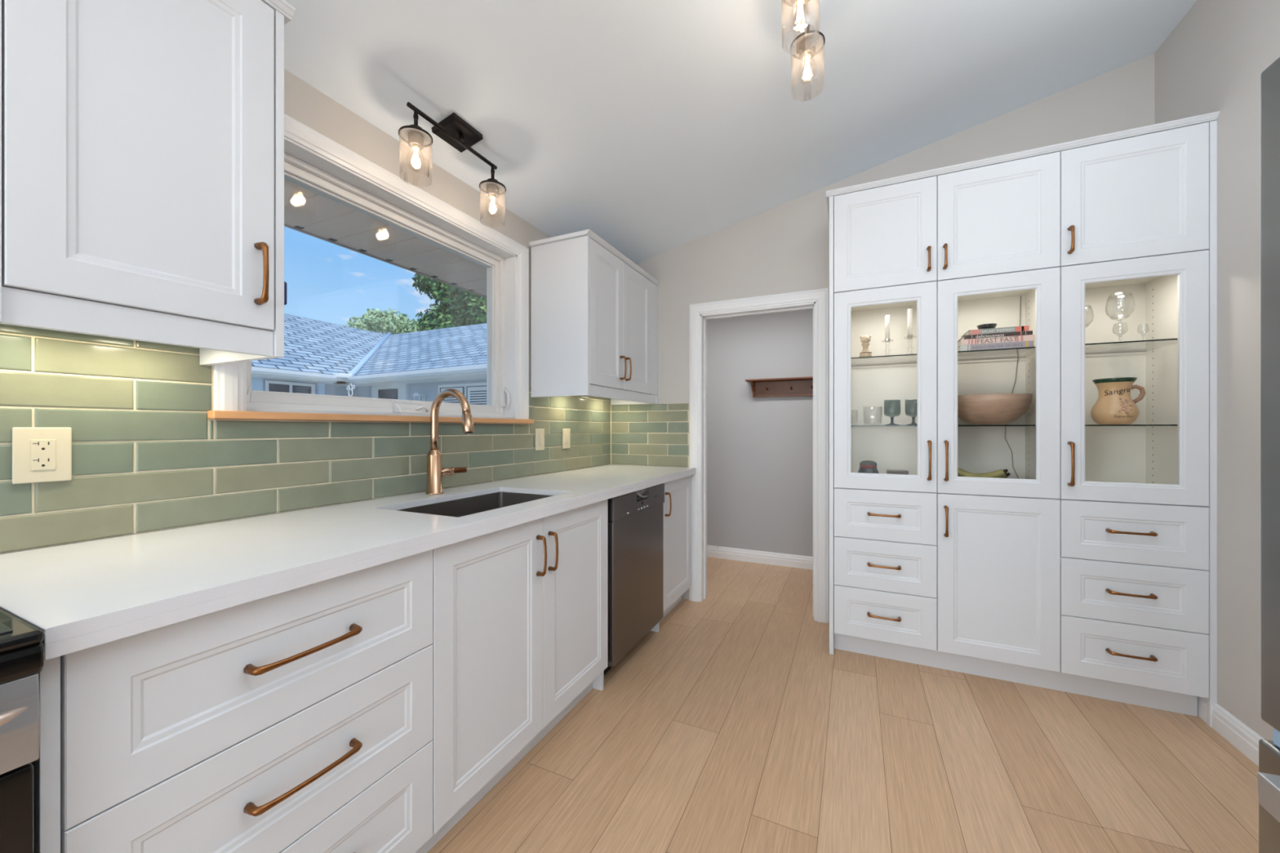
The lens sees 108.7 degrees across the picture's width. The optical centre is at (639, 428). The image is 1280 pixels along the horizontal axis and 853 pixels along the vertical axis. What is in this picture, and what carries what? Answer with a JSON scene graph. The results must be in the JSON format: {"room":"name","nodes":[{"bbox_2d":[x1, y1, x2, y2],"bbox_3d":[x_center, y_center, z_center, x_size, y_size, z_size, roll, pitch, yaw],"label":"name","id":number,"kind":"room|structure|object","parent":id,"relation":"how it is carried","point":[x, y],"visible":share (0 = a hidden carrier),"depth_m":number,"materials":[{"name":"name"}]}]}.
{"room":"kitchen","nodes":[
{"label":"kitchen","id":0,"kind":"room"},
{"bbox_2d":[0,68,607,554],"bbox_3d":[-1.816,0.011,0.262,0.200,2.340,7.336,0,0,25],"label":"wall","id":1,"kind":"structure","parent":0,"point":[303,102],"depth_m":1.79,"materials":[{"name":"beige paint"}]},
{"bbox_2d":[0,0,295,365],"bbox_3d":[-1.118,-0.608,1.005,0.411,0.864,0.463,0,0,25],"label":"upper cabinet","id":2,"kind":"object","parent":1,"relation":"attached to","point":[142,141],"visible":1,"depth_m":0.91,"materials":[{"name":"white wood"}]},
{"bbox_2d":[0,324,688,553],"bbox_3d":[-0.770,0.015,1.528,0.621,0.503,3.916,0,0,25],"label":"tile backsplash","id":3,"kind":"structure","parent":1,"relation":"attached to","point":[148,456],"depth_m":1.27,"materials":[{"name":"green tile"}]},
{"bbox_2d":[12,426,71,484],"bbox_3d":[-1.332,0.059,1.024,0.008,0.123,0.083,0,0,25],"label":"wall outlet","id":4,"kind":"object","parent":3,"relation":"attached to","point":[39,454],"visible":1,"depth_m":1.02,"materials":[{"name":"beige plastic"}]},
{"bbox_2d":[31,439,55,471],"bbox_3d":[-1.330,0.059,1.023,0.003,0.068,0.034,0,0,25],"label":"receptacle","id":5,"kind":"object","parent":4,"relation":"attached to","point":[42,451],"depth_m":1.02,"materials":[{"name":"beige plastic"}]},
{"bbox_2d":[534,428,544,450],"bbox_3d":[-0.574,0.063,2.640,0.012,0.124,0.082,0,0,25],"label":"light switch","id":6,"kind":"object","parent":3,"relation":"attached to","point":[539,433],"visible":1,"depth_m":2.63,"materials":[{"name":"beige plastic"}]},
{"bbox_2d":[562,428,570,448],"bbox_3d":[-0.461,0.063,2.883,0.012,0.124,0.082,0,0,25],"label":"light switch","id":7,"kind":"object","parent":3,"relation":"attached to","point":[566,432],"visible":1,"depth_m":2.88,"materials":[{"name":"beige plastic"}]},
{"bbox_2d":[207,113,533,423],"bbox_3d":[-0.997,-0.515,1.965,0.242,0.975,1.409,0,0,25],"label":"window","id":8,"kind":"structure","parent":1,"relation":"in","point":[313,162],"depth_m":1.90,"materials":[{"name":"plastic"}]},
{"bbox_2d":[284,281,287,305],"bbox_3d":[-1.218,-0.461,1.547,0.014,0.080,0.047,0,0,25],"label":"tag","id":9,"kind":"object","parent":8,"relation":"attached to","point":[285,282],"visible":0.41,"depth_m":1.56,"materials":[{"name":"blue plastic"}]},
{"bbox_2d":[284,179,486,297],"bbox_3d":[-1.091,-1.086,2.734,0.580,0.265,7.048,0,0,25],"label":"roof eave","id":10,"kind":"object","parent":1,"relation":"attached to","point":[308,212],"visible":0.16,"depth_m":2.33},
{"bbox_2d":[528,229,659,404],"bbox_3d":[-0.229,-0.608,2.905,0.411,0.864,0.960,0,0,25],"label":"upper cabinet","id":11,"kind":"object","parent":1,"relation":"attached to","point":[594,310],"visible":1,"depth_m":2.54,"materials":[{"name":"white wood"}]},
{"bbox_2d":[284,0,1196,263],"bbox_3d":[0.765,-1.526,-0.945,5.900,0.830,7.336,0,0,25],"label":"ceiling","id":12,"kind":"structure","parent":0,"point":[652,128],"depth_m":1.90,"materials":[{"name":"paint"}]},
{"bbox_2d":[398,102,506,226],"bbox_3d":[-0.735,-1.050,1.820,0.146,0.320,0.496,0,0,25],"label":"track light","id":13,"kind":"object","parent":12,"relation":"hanging from","point":[453,130],"visible":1,"depth_m":1.79,"materials":[{"name":"black metal"}]},
{"bbox_2d":[781,0,825,101],"bbox_3d":[0.410,-1.316,1.259,0.146,0.336,0.784,0,0,25],"label":"track light","id":14,"kind":"object","parent":12,"relation":"hanging from","point":[809,43],"visible":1,"depth_m":1.51,"materials":[{"name":"clear glass"}]},
{"bbox_2d":[706,309,813,556],"bbox_3d":[1.617,-0.069,3.825,3.400,2.500,0.100,0,0,25],"label":"wall","id":15,"kind":"structure","parent":0,"point":[760,450],"depth_m":4.04,"materials":[{"name":"grey paint"}]},
{"bbox_2d":[706,545,813,569],"bbox_3d":[1.366,1.129,3.879,2.700,0.105,0.016,0,0,25],"label":"baseboard","id":16,"kind":"structure","parent":15,"relation":"attached to","point":[723,553],"depth_m":4.02,"materials":[{"name":"white wood"}]},
{"bbox_2d":[745,376,813,397],"bbox_3d":[1.379,-0.348,3.807,0.985,0.149,0.134,0,0,25],"label":"coat rack","id":17,"kind":"object","parent":15,"relation":"attached to","point":[790,386],"visible":0.56,"depth_m":3.92,"materials":[{"name":"brown wood"}]},
{"bbox_2d":[745,376,813,382],"bbox_3d":[1.379,-0.415,3.807,0.985,0.016,0.134,0,0,25],"label":"shelf","id":18,"kind":"object","parent":17,"relation":"attached to","point":[808,379],"depth_m":3.87,"materials":[{"name":"brown wood"}]},
{"bbox_2d":[426,556,1258,852],"bbox_3d":[1.012,1.211,-0.418,5.900,0.060,8.300,0,0,25],"label":"floor","id":19,"kind":"structure","parent":0,"point":[734,726],"depth_m":1.60,"materials":[{"name":"brown wood"}]},
{"bbox_2d":[0,608,44,852],"bbox_3d":[-1.223,0.710,0.384,0.732,0.903,0.768,0,0,25],"label":"range","id":20,"kind":"object","parent":19,"relation":"on","point":[21,647],"visible":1,"depth_m":0.58,"materials":[{"name":"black metal"}]},
{"bbox_2d":[0,608,44,653],"bbox_3d":[-1.242,0.270,0.393,0.679,0.018,0.768,0,0,25],"label":"cooktop","id":21,"kind":"object","parent":20,"relation":"in","point":[17,636],"depth_m":0.59,"materials":[{"name":"glass"}]},
{"bbox_2d":[30,656,60,852],"bbox_3d":[-1.102,0.747,0.770,0.624,0.869,0.018,0,0,25],"label":"panel","id":22,"kind":"object","parent":19,"relation":"on","point":[46,769],"visible":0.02,"depth_m":0.64,"materials":[{"name":"white wood"}]},
{"bbox_2d":[60,549,432,852],"bbox_3d":[-0.946,0.747,1.054,0.666,0.869,0.627,0,0,25],"label":"base cabinet","id":23,"kind":"object","parent":19,"relation":"on","point":[300,720],"visible":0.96,"depth_m":0.87,"materials":[{"name":"white wood"}]},
{"bbox_2d":[415,499,607,852],"bbox_3d":[-0.612,0.747,1.767,0.666,0.869,0.946,0,0,25],"label":"base cabinet","id":24,"kind":"object","parent":19,"relation":"on","point":[520,611],"visible":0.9,"depth_m":1.49,"materials":[{"name":"white wood"}]},
{"bbox_2d":[0,464,696,660],"bbox_3d":[-0.505,0.289,2.015,0.665,0.043,2.786,0,0,25],"label":"countertop","id":25,"kind":"structure","parent":24,"relation":"on","point":[83,595],"depth_m":0.97,"materials":[{"name":"stone"}]},
{"bbox_2d":[425,388,474,494],"bbox_3d":[-0.742,0.054,1.883,0.241,0.427,0.160,0,0,25],"label":"kitchen faucet","id":26,"kind":"object","parent":25,"relation":"on","point":[435,472],"visible":1,"depth_m":1.85,"materials":[{"name":"brown metal"}]},
{"bbox_2d":[397,491,553,517],"bbox_3d":[-0.593,0.386,1.740,0.425,0.192,0.648,0,0,25],"label":"sink","id":27,"kind":"object","parent":25,"relation":"in","point":[478,504],"visible":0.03,"depth_m":1.96,"materials":[{"name":"metal"}]},
{"bbox_2d":[592,671,604,690],"bbox_3d":[-0.442,0.747,2.201,0.606,0.869,0.016,0,0,25],"label":"panel","id":28,"kind":"object","parent":19,"relation":"on","point":[598,682],"visible":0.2,"depth_m":2.07,"materials":[{"name":"white wood"}]},
{"bbox_2d":[604,483,664,675],"bbox_3d":[-0.269,0.748,2.485,0.618,0.866,0.622,0,0,25],"label":"dishwasher","id":29,"kind":"object","parent":19,"relation":"on","point":[635,519],"visible":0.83,"depth_m":2.29,"materials":[{"name":"grey metal"}]},
{"bbox_2d":[604,666,612,675],"bbox_3d":[-0.300,0.750,2.500,0.550,0.862,0.622,0,0,25],"label":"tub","id":30,"kind":"object","parent":29,"relation":"in","point":[608,668],"depth_m":2.22,"materials":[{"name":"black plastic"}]},
{"bbox_2d":[649,622,659,632],"bbox_3d":[-0.165,0.747,2.793,0.606,0.869,0.016,0,0,25],"label":"panel","id":31,"kind":"object","parent":19,"relation":"on","point":[656,628],"visible":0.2,"depth_m":2.66,"materials":[{"name":"white wood"}]},
{"bbox_2d":[659,475,691,622],"bbox_3d":[-0.021,0.747,3.030,0.666,0.869,0.529,0,0,25],"label":"base cabinet","id":32,"kind":"object","parent":19,"relation":"on","point":[677,493],"visible":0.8,"depth_m":2.91,"materials":[{"name":"white wood"}]},
{"bbox_2d":[829,195,834,654],"bbox_3d":[1.088,-0.017,2.588,0.020,2.396,0.414,0,0,25],"label":"panel","id":33,"kind":"object","parent":19,"relation":"on","point":[831,198],"visible":0.71,"depth_m":2.40,"materials":[{"name":"white wood"}]},
{"bbox_2d":[834,487,937,651],"bbox_3d":[1.298,0.691,2.468,0.458,0.759,0.452,0,0,25],"label":"base cabinet","id":34,"kind":"object","parent":19,"relation":"on","point":[886,541],"visible":0.96,"depth_m":2.29,"materials":[{"name":"white wood"}]},
{"bbox_2d":[834,281,937,493],"bbox_3d":[1.298,-0.199,2.468,0.458,1.018,0.452,0,0,25],"label":"display cabinet","id":35,"kind":"object","parent":34,"relation":"on","point":[859,383],"visible":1,"depth_m":2.45,"materials":[{"name":"white wood"}]},
{"bbox_2d":[859,334,871,359],"bbox_3d":[1.187,-0.432,2.414,0.059,0.123,0.058,0,0,25],"label":"figurine","id":36,"kind":"object","parent":35,"relation":"on","point":[864,340],"visible":0.97,"depth_m":2.40,"materials":[{"name":"beige ceramic"}]},
{"bbox_2d":[857,460,879,473],"bbox_3d":[1.221,0.232,2.454,0.112,0.124,0.112,0,0,25],"label":"lidded jar","id":37,"kind":"object","parent":35,"relation":"in","point":[865,466],"visible":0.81,"depth_m":2.42,"materials":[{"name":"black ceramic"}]},
{"bbox_2d":[857,467,879,473],"bbox_3d":[1.221,0.252,2.454,0.112,0.084,0.112,0,0,25],"label":"pot","id":38,"kind":"object","parent":37,"relation":"on","point":[866,470],"depth_m":2.42,"materials":[{"name":"black ceramic"}]},
{"bbox_2d":[851,425,916,426],"bbox_3d":[1.310,-0.014,2.493,0.422,0.006,0.350,0,0,25],"label":"glass shelf","id":39,"kind":"object","parent":35,"relation":"attached to","point":[851,425],"depth_m":2.43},
{"bbox_2d":[851,353,916,366],"bbox_3d":[1.310,-0.367,2.493,0.422,0.006,0.350,0,0,25],"label":"glass shelf","id":40,"kind":"object","parent":35,"relation":"attached to","point":[904,361],"depth_m":2.51,"materials":[{"name":"clear glass"}]},
{"bbox_2d":[880,339,893,358],"bbox_3d":[1.294,-0.419,2.398,0.060,0.098,0.060,0,0,25],"label":"candle holder","id":41,"kind":"object","parent":35,"relation":"on","point":[884,340],"visible":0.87,"depth_m":2.39,"materials":[{"name":"clear glass"}]},
{"bbox_2d":[884,313,889,342],"bbox_3d":[1.294,-0.527,2.398,0.022,0.148,0.022,0,0,25],"label":"candle","id":42,"kind":"object","parent":41,"relation":"in","point":[886,317],"visible":1,"depth_m":2.39,"materials":[{"name":"wax"}]},
{"bbox_2d":[884,400,899,425],"bbox_3d":[1.303,-0.082,2.371,0.077,0.130,0.077,0,0,25],"label":"goblet","id":43,"kind":"object","parent":35,"relation":"on","point":[891,417],"visible":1,"depth_m":2.36,"materials":[{"name":"glass"}]},
{"bbox_2d":[885,468,908,474],"bbox_3d":[1.345,0.255,2.401,0.098,0.078,0.090,0,0,25],"label":"glass box","id":44,"kind":"object","parent":35,"relation":"in","point":[888,471],"visible":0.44,"depth_m":2.37,"materials":[{"name":"clear glass"}]},
{"bbox_2d":[903,334,916,356],"bbox_3d":[1.376,-0.422,2.337,0.060,0.104,0.060,0,0,25],"label":"candle holder","id":45,"kind":"object","parent":35,"relation":"on","point":[913,335],"visible":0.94,"depth_m":2.33,"materials":[{"name":"clear glass"}]},
{"bbox_2d":[907,308,912,338],"bbox_3d":[1.376,-0.539,2.337,0.022,0.160,0.022,0,0,25],"label":"candle","id":46,"kind":"object","parent":45,"relation":"in","point":[909,310],"visible":1,"depth_m":2.33,"materials":[{"name":"wax"}]},
{"bbox_2d":[904,400,916,425],"bbox_3d":[1.389,-0.082,2.331,0.077,0.130,0.077,0,0,25],"label":"goblet","id":47,"kind":"object","parent":35,"relation":"on","point":[913,423],"visible":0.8,"depth_m":2.33,"materials":[{"name":"glass"}]},
{"bbox_2d":[936,493,1060,672],"bbox_3d":[1.713,0.691,2.273,0.457,0.759,0.452,0,0,25],"label":"base cabinet","id":48,"kind":"object","parent":19,"relation":"on","point":[998,557],"visible":0.89,"depth_m":2.10,"materials":[{"name":"white wood"}]},
{"bbox_2d":[937,266,1060,498],"bbox_3d":[1.713,-0.199,2.273,0.457,1.018,0.452,0,0,25],"label":"display cabinet","id":49,"kind":"object","parent":48,"relation":"on","point":[1033,439],"visible":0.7,"depth_m":2.19,"materials":[{"name":"white wood"}]},
{"bbox_2d":[957,466,1008,478],"bbox_3d":[1.628,0.209,2.236,0.268,0.106,0.046,0,0,25],"label":"banana","id":50,"kind":"object","parent":49,"relation":"in","point":[961,473],"visible":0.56,"depth_m":2.21,"materials":[{"name":"yellow food"}]},
{"bbox_2d":[957,393,1032,425],"bbox_3d":[1.742,-0.090,2.293,0.336,0.146,0.336,0,0,25],"label":"wooden bowl","id":51,"kind":"object","parent":49,"relation":"on","point":[991,409],"visible":0.92,"depth_m":2.18,"materials":[{"name":"brown wood"}]},
{"bbox_2d":[957,340,1033,353],"bbox_3d":[1.715,-0.386,2.247,0.281,0.032,0.201,0,0,25],"label":"cookbook","id":52,"kind":"object","parent":49,"relation":"on","point":[1030,343],"visible":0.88,"depth_m":2.16,"materials":[{"name":"paper"}]},
{"bbox_2d":[957,334,1035,346],"bbox_3d":[1.719,-0.416,2.247,0.282,0.027,0.201,0,0,25],"label":"cookbook","id":53,"kind":"object","parent":52,"relation":"on","point":[1028,337],"visible":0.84,"depth_m":2.16,"materials":[{"name":"paper"}]},
{"bbox_2d":[957,330,1032,342],"bbox_3d":[1.719,-0.439,2.239,0.260,0.018,0.191,0,0,25],"label":"cookbook","id":54,"kind":"object","parent":53,"relation":"on","point":[1028,332],"visible":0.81,"depth_m":2.15,"materials":[{"name":"paper"}]},
{"bbox_2d":[960,325,1029,337],"bbox_3d":[1.720,-0.461,2.235,0.228,0.024,0.181,0,0,25],"label":"cookbook","id":55,"kind":"object","parent":54,"relation":"on","point":[1023,328],"visible":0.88,"depth_m":2.15,"materials":[{"name":"paper"}]},
{"bbox_2d":[976,323,996,328],"bbox_3d":[1.677,-0.486,2.219,0.080,0.026,0.080,0,0,25],"label":"bowl","id":56,"kind":"object","parent":55,"relation":"on","point":[988,326],"visible":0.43,"depth_m":2.19,"materials":[{"name":"black ceramic"}]},
{"bbox_2d":[957,424,1035,426],"bbox_3d":[1.725,-0.014,2.299,0.420,0.006,0.350,0,0,25],"label":"glass shelf","id":57,"kind":"object","parent":49,"relation":"attached to","point":[958,425],"depth_m":2.20,"materials":[{"name":"clear glass"}]},
{"bbox_2d":[957,346,1035,361],"bbox_3d":[1.725,-0.367,2.299,0.420,0.006,0.350,0,0,25],"label":"glass shelf","id":58,"kind":"object","parent":49,"relation":"attached to","point":[1026,353],"depth_m":2.29,"materials":[{"name":"clear glass"}]},
{"bbox_2d":[997,472,1010,478],"bbox_3d":[1.657,0.229,2.274,0.287,0.106,0.046,0,0,25],"label":"banana","id":59,"kind":"object","parent":49,"relation":"in","point":[1006,474],"visible":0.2,"depth_m":2.21,"materials":[{"name":"yellow food"}]},
{"bbox_2d":[1004,295,1021,478],"bbox_3d":[1.946,-0.203,2.393,0.068,0.971,0.006,0,0,25],"label":"cable","id":60,"kind":"object","parent":49,"relation":"in","point":[1020,295],"visible":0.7,"depth_m":2.39,"materials":[{"name":"black plastic"}]},
{"bbox_2d":[834,633,1197,716],"bbox_3d":[1.667,1.127,2.180,1.372,0.108,0.018,0,0,25],"label":"toe kick","id":61,"kind":"object","parent":19,"relation":"on","point":[1169,701],"visible":0.79,"depth_m":2.12,"materials":[{"name":"white wood"}]},
{"bbox_2d":[1058,498,1208,698],"bbox_3d":[2.126,0.691,2.080,0.454,0.759,0.452,0,0,25],"label":"drawers","id":62,"kind":"object","parent":19,"relation":"on","point":[1135,576],"visible":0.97,"depth_m":1.91,"materials":[{"name":"white wood"}]},
{"bbox_2d":[1060,249,1208,506],"bbox_3d":[2.126,-0.199,2.080,0.454,1.018,0.452,0,0,25],"label":"display cabinet","id":63,"kind":"object","parent":62,"relation":"on","point":[1162,457],"visible":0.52,"depth_m":2.00,"materials":[{"name":"white wood"}]},
{"bbox_2d":[1090,377,1146,424],"bbox_3d":[2.115,-0.119,2.046,0.151,0.204,0.151,0,0,-19],"label":"jug","id":64,"kind":"object","parent":63,"relation":"on","point":[1114,405],"visible":0.99,"depth_m":2.00,"materials":[{"name":"beige ceramic"}]},
{"bbox_2d":[1105,292,1135,339],"bbox_3d":[2.109,-0.480,2.016,0.092,0.220,0.092,0,0,25],"label":"wine glass","id":65,"kind":"object","parent":63,"relation":"on","point":[1119,292],"visible":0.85,"depth_m":2.02,"materials":[{"name":"clear glass"}]},
{"bbox_2d":[1105,292,1135,320],"bbox_3d":[2.109,-0.533,2.016,0.092,0.115,0.092,0,0,25],"label":"bowl","id":66,"kind":"object","parent":65,"relation":"on","point":[1119,292],"depth_m":2.02,"materials":[{"name":"clear glass"}]},
{"bbox_2d":[1084,424,1177,426],"bbox_3d":[2.138,-0.014,2.105,0.418,0.006,0.350,0,0,25],"label":"glass shelf","id":67,"kind":"object","parent":63,"relation":"attached to","point":[1085,424],"depth_m":1.94,"materials":[{"name":"clear glass"}]},
{"bbox_2d":[1084,337,1177,355],"bbox_3d":[2.138,-0.367,2.105,0.418,0.006,0.350,0,0,25],"label":"glass shelf","id":68,"kind":"object","parent":63,"relation":"attached to","point":[1148,347],"depth_m":2.06,"materials":[{"name":"clear glass"}]},
{"bbox_2d":[1206,120,1217,727],"bbox_3d":[2.268,-0.017,1.820,0.020,2.396,0.019,0,0,25],"label":"strip","id":69,"kind":"object","parent":19,"relation":"on","point":[1212,700],"visible":0.86,"depth_m":1.81,"materials":[{"name":"white wood"}]},
{"bbox_2d":[1257,56,1279,852],"bbox_3d":[1.127,0.292,0.241,0.730,1.778,0.891,0,0,25],"label":"refrigerator","id":70,"kind":"object","parent":19,"relation":"on","point":[1268,774],"visible":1,"depth_m":0.74,"materials":[{"name":"silver metal"}]},
{"bbox_2d":[623,53,1154,622],"bbox_3d":[1.252,-0.335,2.810,3.200,3.032,0.120,0,0,25],"label":"wall","id":71,"kind":"structure","parent":0,"point":[784,248],"depth_m":2.85,"materials":[{"name":"beige paint"}]},
{"bbox_2d":[688,288,828,623],"bbox_3d":[0.772,0.164,3.035,0.888,2.035,0.158,0,0,25],"label":"door frame","id":72,"kind":"structure","parent":71,"relation":"in","point":[816,300],"depth_m":3.01,"materials":[{"name":"white wood"}]},
{"bbox_2d":[834,175,937,293],"bbox_3d":[1.298,-0.962,2.468,0.458,0.504,0.452,0,0,25],"label":"upper cabinet","id":73,"kind":"object","parent":71,"relation":"attached to","point":[885,236],"visible":0.95,"depth_m":2.30,"materials":[{"name":"white wood"}]},
{"bbox_2d":[826,111,1220,221],"bbox_3d":[1.708,-1.228,2.287,1.429,0.022,0.433,0,0,25],"label":"crown molding","id":74,"kind":"structure","parent":73,"relation":"attached to","point":[1210,117],"depth_m":2.04,"materials":[{"name":"white wood"}]},
{"bbox_2d":[936,151,1060,281],"bbox_3d":[1.713,-0.962,2.273,0.457,0.504,0.452,0,0,25],"label":"upper cabinet","id":75,"kind":"object","parent":71,"relation":"attached to","point":[1004,217],"visible":0.91,"depth_m":2.10,"materials":[{"name":"white wood"}]},
{"bbox_2d":[1059,121,1208,266],"bbox_3d":[2.126,-0.962,2.080,0.454,0.504,0.452,0,0,25],"label":"upper cabinet","id":76,"kind":"object","parent":71,"relation":"attached to","point":[1147,195],"visible":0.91,"depth_m":1.91,"materials":[{"name":"white wood"}]},
{"bbox_2d":[1154,0,1279,741],"bbox_3d":[1.886,-0.313,0.838,0.120,2.988,2.916,0,0,25],"label":"wall","id":77,"kind":"structure","parent":0,"point":[1215,57],"depth_m":1.72,"materials":[{"name":"beige paint"}]},
{"bbox_2d":[1197,696,1264,766],"bbox_3d":[1.980,1.132,1.199,0.016,0.098,1.530,0,0,25],"label":"baseboard","id":78,"kind":"structure","parent":77,"relation":"attached to","point":[1233,730],"depth_m":1.71,"materials":[{"name":"white wood"}]},
{"label":"outside","id":79,"kind":"structure","parent":0,"visible":0},
{"bbox_3d":[-24.549,1.681,22.525,59.750,0.100,100.000,0,0,25],"label":"ground","id":80,"kind":"structure","parent":79,"visible":0},
{"bbox_2d":[251,313,486,404],"bbox_3d":[-7.598,-0.801,8.081,15.300,4.866,20.200,0,0,25],"label":"neighbouring house","id":81,"kind":"structure","parent":80,"relation":"on","point":[320,357],"depth_m":10.54,"materials":[{"name":"grey"}]},
{"bbox_2d":[295,387,308,393],"bbox_3d":[-7.356,-0.351,9.991,0.005,1.065,0.255,0,0,25],"label":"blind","id":82,"kind":"object","parent":81,"relation":"hanging from","point":[300,390],"depth_m":9.99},
{"bbox_2d":[346,382,355,396],"bbox_3d":[-6.465,-0.836,10.256,0.282,0.389,0.019,0,0,25],"label":"hanging ornament","id":83,"kind":"object","parent":81,"relation":"hanging from","point":[348,386],"visible":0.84,"depth_m":10.24,"materials":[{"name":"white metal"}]},
{"bbox_2d":[440,387,462,403],"bbox_3d":[-4.005,-0.329,9.756,0.630,1.060,0.007,0,0,25],"label":"shutter","id":84,"kind":"object","parent":81,"relation":"hanging from","point":[449,399],"depth_m":9.75,"materials":[{"name":"white metal"}]},
{"bbox_2d":[467,386,486,404],"bbox_3d":[-3.307,-0.329,9.429,0.630,1.060,0.007,0,0,25],"label":"shutter","id":85,"kind":"object","parent":81,"relation":"hanging from","point":[476,394],"depth_m":9.45,"materials":[{"name":"white metal"}]},
{"bbox_2d":[342,307,422,334],"bbox_3d":[-15.740,-2.972,28.899,8.852,9.222,2.442,0,0,2],"label":"shade tree","id":86,"kind":"object","parent":80,"relation":"on","point":[375,321],"visible":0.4,"depth_m":28.21,"materials":[{"name":"green plant"}]},
{"bbox_2d":[411,272,486,331],"bbox_3d":[-7.193,-4.361,22.087,8.058,12.006,5.582,0,0,17],"label":"maple tree","id":87,"kind":"object","parent":80,"relation":"on","point":[458,307],"visible":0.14,"depth_m":20.29,"materials":[{"name":"green plant"}]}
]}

